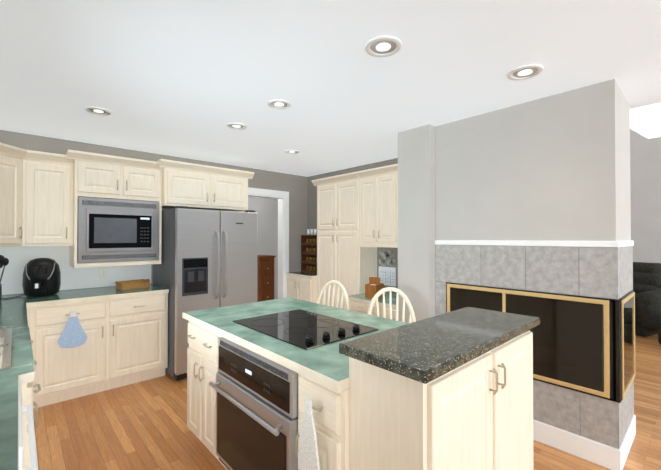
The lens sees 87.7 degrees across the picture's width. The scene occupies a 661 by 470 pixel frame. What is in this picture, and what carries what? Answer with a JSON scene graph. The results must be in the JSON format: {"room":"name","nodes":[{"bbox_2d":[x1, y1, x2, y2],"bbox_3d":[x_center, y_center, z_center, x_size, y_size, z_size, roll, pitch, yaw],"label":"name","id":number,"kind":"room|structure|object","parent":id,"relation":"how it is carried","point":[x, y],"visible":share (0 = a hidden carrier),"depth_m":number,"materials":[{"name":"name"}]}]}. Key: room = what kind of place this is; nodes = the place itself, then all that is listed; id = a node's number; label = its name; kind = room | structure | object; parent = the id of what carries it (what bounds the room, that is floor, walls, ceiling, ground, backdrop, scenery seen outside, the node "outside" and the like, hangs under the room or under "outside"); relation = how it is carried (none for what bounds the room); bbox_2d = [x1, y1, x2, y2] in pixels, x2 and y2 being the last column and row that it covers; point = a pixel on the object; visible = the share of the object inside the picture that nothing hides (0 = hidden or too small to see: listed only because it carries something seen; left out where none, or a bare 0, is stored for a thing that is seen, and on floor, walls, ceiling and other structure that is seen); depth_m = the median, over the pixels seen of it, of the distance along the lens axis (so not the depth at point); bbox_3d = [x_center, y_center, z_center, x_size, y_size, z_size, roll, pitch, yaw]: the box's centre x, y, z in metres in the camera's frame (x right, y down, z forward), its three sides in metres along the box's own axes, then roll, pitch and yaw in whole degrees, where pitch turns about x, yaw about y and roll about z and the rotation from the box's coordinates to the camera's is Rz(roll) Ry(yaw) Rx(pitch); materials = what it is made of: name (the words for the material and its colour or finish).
{"room":"kitchen","nodes":[
{"label":"kitchen","id":0,"kind":"room"},
{"bbox_2d":[0,130,307,294],"bbox_3d":[-1.915,0.261,4.266,4.310,2.440,0.123,0,-1,-42],"label":"wall","id":1,"kind":"structure","parent":0,"point":[72,278],"depth_m":3.70,"materials":[{"name":"grey paint"}]},
{"bbox_2d":[0,142,23,246],"bbox_3d":[-2.946,-0.324,2.836,0.606,0.843,0.610,0,-1,-42],"label":"upper cabinet","id":2,"kind":"object","parent":1,"relation":"attached to","point":[11,167],"depth_m":2.90,"materials":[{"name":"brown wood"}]},
{"bbox_2d":[24,150,75,245],"bbox_3d":[-2.676,-0.320,3.258,0.358,0.843,0.350,0,-1,-42],"label":"upper cabinet","id":3,"kind":"object","parent":1,"relation":"attached to","point":[41,193],"depth_m":3.13,"materials":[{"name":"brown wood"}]},
{"bbox_2d":[99,267,106,276],"bbox_3d":[-2.442,0.396,3.693,0.070,0.114,0.009,0,-1,-42],"label":"electrical outlet cover","id":4,"kind":"object","parent":1,"relation":"attached to","point":[102,271],"visible":0.98,"depth_m":3.69,"materials":[{"name":"beige paint"}]},
{"bbox_2d":[76,150,159,201],"bbox_3d":[-2.233,-0.567,3.604,0.712,0.413,0.440,0,-1,-42],"label":"upper cabinet","id":5,"kind":"object","parent":1,"relation":"attached to","point":[97,175],"depth_m":3.41,"materials":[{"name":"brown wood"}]},
{"bbox_2d":[77,197,158,262],"bbox_3d":[-2.214,-0.045,3.578,0.702,0.620,0.416,0,-1,-42],"label":"built-in microwave","id":6,"kind":"object","parent":5,"relation":"in","point":[112,230],"visible":1,"depth_m":3.40,"materials":[{"name":"silver metal"}]},
{"bbox_2d":[159,159,251,211],"bbox_3d":[-1.560,-0.549,4.164,0.984,0.477,0.520,0,-1,-42],"label":"upper cabinet","id":7,"kind":"object","parent":1,"relation":"attached to","point":[194,186],"depth_m":3.91,"materials":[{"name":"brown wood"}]},
{"bbox_2d":[248,187,288,298],"bbox_3d":[-1.053,0.408,5.049,0.980,2.160,0.148,0,-1,-42],"label":"door frame","id":8,"kind":"structure","parent":1,"relation":"attached to","point":[282,197],"depth_m":5.28,"materials":[{"name":"white wood"}]},
{"bbox_2d":[239,196,277,298],"bbox_3d":[-1.751,0.279,6.260,3.000,2.440,0.120,0,-1,-42],"label":"wall","id":9,"kind":"structure","parent":0,"point":[266,209],"depth_m":6.66,"materials":[{"name":"grey paint"}]},
{"bbox_2d":[0,0,660,176],"bbox_3d":[0.150,-1.021,1.832,4.320,0.080,11.500,0,-1,-42],"label":"ceiling","id":10,"kind":"structure","parent":0,"point":[190,79],"depth_m":2.02,"materials":[{"name":"white paint"}]},
{"bbox_2d":[85,107,110,115],"bbox_3d":[-1.816,-0.968,2.695,0.170,0.009,0.170,0,-1,-42],"label":"recessed light","id":11,"kind":"object","parent":10,"relation":"in","point":[99,111],"visible":1,"depth_m":2.69,"materials":[{"name":"white metal"}]},
{"bbox_2d":[227,123,245,129],"bbox_3d":[-0.834,-0.965,3.059,0.170,0.009,0.170,0,-1,-42],"label":"recessed light","id":12,"kind":"object","parent":10,"relation":"in","point":[237,126],"visible":1,"depth_m":3.06,"materials":[{"name":"white metal"}]},
{"bbox_2d":[268,99,290,108],"bbox_3d":[-0.381,-0.969,2.557,0.170,0.009,0.170,0,-1,-42],"label":"recessed light","id":13,"kind":"object","parent":10,"relation":"in","point":[279,104],"visible":1,"depth_m":2.55,"materials":[{"name":"white metal"}]},
{"bbox_2d":[285,150,298,153],"bbox_3d":[-0.443,-0.957,3.972,0.170,0.009,0.170,0,-1,-42],"label":"recessed light","id":14,"kind":"object","parent":10,"relation":"in","point":[291,151],"visible":1,"depth_m":3.96,"materials":[{"name":"white metal"}]},
{"bbox_2d":[365,36,401,56],"bbox_3d":[0.275,-0.976,1.790,0.190,0.009,0.190,0,-1,-42],"label":"recessed light","id":15,"kind":"object","parent":10,"relation":"in","point":[383,46],"visible":1,"depth_m":1.78,"materials":[{"name":"white metal"}]},
{"bbox_2d":[507,64,543,79],"bbox_3d":[1.168,-0.974,2.066,0.190,0.009,0.190,0,-1,-42],"label":"recessed light","id":16,"kind":"object","parent":10,"relation":"in","point":[524,72],"visible":1,"depth_m":2.05,"materials":[{"name":"white metal"}]},
{"bbox_2d":[33,334,660,469],"bbox_3d":[2.413,1.508,3.876,10.450,0.060,11.500,0,-1,-42],"label":"floor","id":17,"kind":"structure","parent":0,"point":[141,425],"depth_m":2.56,"materials":[{"name":"brown wood"}]},
{"bbox_2d":[32,347,39,378],"bbox_3d":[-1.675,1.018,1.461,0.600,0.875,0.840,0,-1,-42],"label":"base cabinet","id":18,"kind":"object","parent":17,"relation":"on","point":[33,348],"depth_m":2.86,"materials":[{"name":"brown wood"}]},
{"bbox_2d":[32,315,167,406],"bbox_3d":[-2.303,1.036,3.404,1.133,0.875,0.620,0,-1,-42],"label":"base cabinet","id":19,"kind":"object","parent":17,"relation":"on","point":[126,342],"depth_m":3.18,"materials":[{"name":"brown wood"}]},
{"bbox_2d":[58,310,87,347],"bbox_3d":[-2.237,0.817,2.992,0.208,0.320,0.010,0,-1,-42],"label":"towel","id":20,"kind":"object","parent":19,"relation":"hanging from","point":[73,334],"visible":0.94,"depth_m":2.99,"materials":[{"name":"blue fabric"}]},
{"bbox_2d":[0,283,168,469],"bbox_3d":[-1.312,0.565,1.876,1.736,0.040,4.218,0,-1,-42],"label":"countertop","id":21,"kind":"structure","parent":19,"relation":"on","point":[19,385],"depth_m":2.74,"materials":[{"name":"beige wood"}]},
{"bbox_2d":[0,255,8,301],"bbox_3d":[-2.744,0.356,2.790,0.202,0.392,0.194,0,-1,-42],"label":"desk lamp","id":22,"kind":"object","parent":21,"relation":"on","point":[4,261],"visible":1,"depth_m":2.83,"materials":[{"name":"black plastic"}]},
{"bbox_2d":[0,319,11,370],"bbox_3d":[-1.781,0.614,1.516,0.552,0.245,0.844,0,-1,-42],"label":"sink","id":23,"kind":"object","parent":21,"relation":"in","point":[5,324],"depth_m":1.70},
{"bbox_2d":[2,258,60,298],"bbox_3d":[-2.727,0.382,3.052,0.538,0.346,0.352,0,-1,-42],"label":"air fryer","id":24,"kind":"object","parent":21,"relation":"on","point":[41,277],"visible":0.98,"depth_m":3.07,"materials":[{"name":"black plastic"}]},
{"bbox_2d":[115,279,149,289],"bbox_3d":[-2.096,0.519,3.654,0.184,0.082,0.319,0,-1,40],"label":"wicker basket","id":25,"kind":"object","parent":21,"relation":"on","point":[131,284],"visible":1,"depth_m":3.60,"materials":[{"name":"brown wicker"}]},
{"bbox_2d":[153,206,257,380],"bbox_3d":[-1.429,0.596,3.984,0.916,1.765,0.870,0,-1,-42],"label":"refrigerator","id":26,"kind":"object","parent":17,"relation":"on","point":[208,259],"visible":0.77,"depth_m":3.62,"materials":[{"name":"silver metal"}]},
{"bbox_2d":[257,255,275,301],"bbox_3d":[-1.257,0.934,6.194,0.340,1.130,0.495,0,-1,-42],"label":"base cabinet","id":27,"kind":"object","parent":17,"relation":"on","point":[265,277],"visible":0.54,"depth_m":6.00,"materials":[{"name":"brown wood"}]},
{"bbox_2d":[316,280,349,309],"bbox_3d":[-0.094,0.964,3.279,0.449,1.020,0.489,0,-1,38],"label":"chair","id":28,"kind":"object","parent":17,"relation":"on","point":[341,286],"visible":0.23,"depth_m":3.43,"materials":[{"name":"beige paint"}]},
{"bbox_2d":[286,172,396,319],"bbox_3d":[0.207,0.349,4.490,0.630,2.268,2.410,0,-1,-42],"label":"cabinet","id":29,"kind":"object","parent":17,"relation":"on","point":[346,261],"visible":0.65,"depth_m":4.53,"materials":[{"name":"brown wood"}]},
{"bbox_2d":[301,229,316,273],"bbox_3d":[-0.224,0.243,5.255,0.185,0.674,0.500,0,-1,-42],"label":"spice rack","id":30,"kind":"object","parent":29,"relation":"on","point":[309,252],"visible":0.48,"depth_m":5.35,"materials":[{"name":"brown wood"}]},
{"bbox_2d":[365,277,383,297],"bbox_3d":[0.521,0.614,4.065,0.140,0.230,0.220,0,-1,33],"label":"caddy","id":31,"kind":"object","parent":29,"relation":"on","point":[374,286],"visible":0.77,"depth_m":4.00,"materials":[{"name":"brown wood"}]},
{"bbox_2d":[182,297,538,469],"bbox_3d":[-0.010,0.956,2.033,1.020,1.010,1.939,0,-1,-42],"label":"kitchen island","id":32,"kind":"object","parent":17,"relation":"on","point":[452,390],"depth_m":1.33,"materials":[{"name":"beige wood"}]},
{"bbox_2d":[209,337,297,469],"bbox_3d":[-0.207,0.963,1.941,0.696,0.715,0.742,0,-1,-42],"label":"built-in oven","id":33,"kind":"object","parent":32,"relation":"in","point":[256,411],"visible":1,"depth_m":1.70,"materials":[{"name":"silver metal"}]},
{"bbox_2d":[232,309,378,349],"bbox_3d":[-0.171,0.528,2.073,0.530,0.036,0.750,0,-1,-42],"label":"glass cooktop","id":34,"kind":"object","parent":32,"relation":"in","point":[304,329],"visible":1,"depth_m":1.99,"materials":[{"name":"black glass"}]},
{"bbox_2d":[298,397,319,469],"bbox_3d":[-0.086,0.950,1.348,0.010,0.615,0.144,0,-1,-42],"label":"hanging towel","id":35,"kind":"object","parent":32,"relation":"hanging from","point":[308,457],"visible":1,"depth_m":1.34,"materials":[{"name":"white fabric"}]},
{"bbox_2d":[338,307,539,380],"bbox_3d":[0.534,0.426,1.495,1.028,0.040,0.375,0,-1,-42],"label":"island countertop","id":36,"kind":"structure","parent":32,"relation":"on","point":[425,348],"depth_m":1.33,"materials":[{"name":"black stone"}]},
{"bbox_2d":[367,287,415,322],"bbox_3d":[0.482,0.960,2.772,0.449,1.020,0.489,0,-1,11],"label":"chair","id":37,"kind":"object","parent":17,"relation":"on","point":[397,291],"visible":0.23,"depth_m":2.96,"materials":[{"name":"beige paint"}]},
{"bbox_2d":[633,262,660,336],"bbox_3d":[4.710,0.963,5.569,1.180,1.020,1.240,0,-1,-27],"label":"recliner","id":38,"kind":"object","parent":17,"relation":"on","point":[646,283],"visible":0.33,"depth_m":4.99,"materials":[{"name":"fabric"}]},
{"bbox_2d":[658,327,660,344],"bbox_3d":[4.633,1.252,4.376,0.560,0.420,0.560,0,-1,-22],"label":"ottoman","id":39,"kind":"object","parent":17,"relation":"on","point":[659,335],"visible":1,"depth_m":4.49,"materials":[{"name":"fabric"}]},
{"bbox_2d":[308,158,397,293],"bbox_3d":[0.479,-0.465,4.758,0.120,3.900,2.635,0,-1,-42],"label":"wall","id":40,"kind":"structure","parent":0,"point":[312,206],"depth_m":5.05,"materials":[{"name":"grey paint"}]},
{"bbox_2d":[357,164,397,247],"bbox_3d":[0.791,-0.323,4.038,0.386,0.933,0.945,0,-1,-42],"label":"upper cabinet","id":41,"kind":"object","parent":40,"relation":"attached to","point":[378,206],"visible":0.5,"depth_m":4.04,"materials":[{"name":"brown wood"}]},
{"bbox_2d":[379,250,395,285],"bbox_3d":[0.720,0.420,4.391,0.006,0.445,0.270,0,-1,-42],"label":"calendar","id":42,"kind":"object","parent":40,"relation":"attached to","point":[387,275],"visible":0.83,"depth_m":4.38,"materials":[{"name":"paper"}]},
{"bbox_2d":[398,79,633,448],"bbox_3d":[1.484,0.249,2.940,0.840,2.440,1.595,0,-1,-42],"label":"wall","id":43,"kind":"structure","parent":0,"point":[555,167],"depth_m":2.50,"materials":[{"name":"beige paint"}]},
{"bbox_2d":[435,240,633,246],"bbox_3d":[1.585,0.063,2.803,0.635,0.040,1.265,0,-1,-42],"label":"trim","id":44,"kind":"structure","parent":43,"relation":"attached to","point":[545,243],"depth_m":2.47,"materials":[{"name":"white wood"}]},
{"bbox_2d":[446,282,634,402],"bbox_3d":[1.603,0.722,2.733,0.597,0.630,1.167,0,-1,-42],"label":"fireplace insert","id":45,"kind":"object","parent":43,"relation":"attached to","point":[577,347],"visible":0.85,"depth_m":2.31,"materials":[{"name":"black glass"}]},
{"bbox_2d":[533,415,635,469],"bbox_3d":[1.435,1.399,2.879,0.739,0.140,1.605,0,-1,-42],"label":"baseboard","id":46,"kind":"structure","parent":43,"relation":"attached to","point":[600,454],"depth_m":2.27,"materials":[{"name":"white wood"}]},
{"bbox_2d":[630,103,660,262],"bbox_3d":[5.356,-0.448,6.581,0.120,3.900,11.500,0,-1,-42],"label":"wall","id":47,"kind":"structure","parent":0,"point":[645,157],"depth_m":6.17,"materials":[{"name":"grey paint"}]}
]}

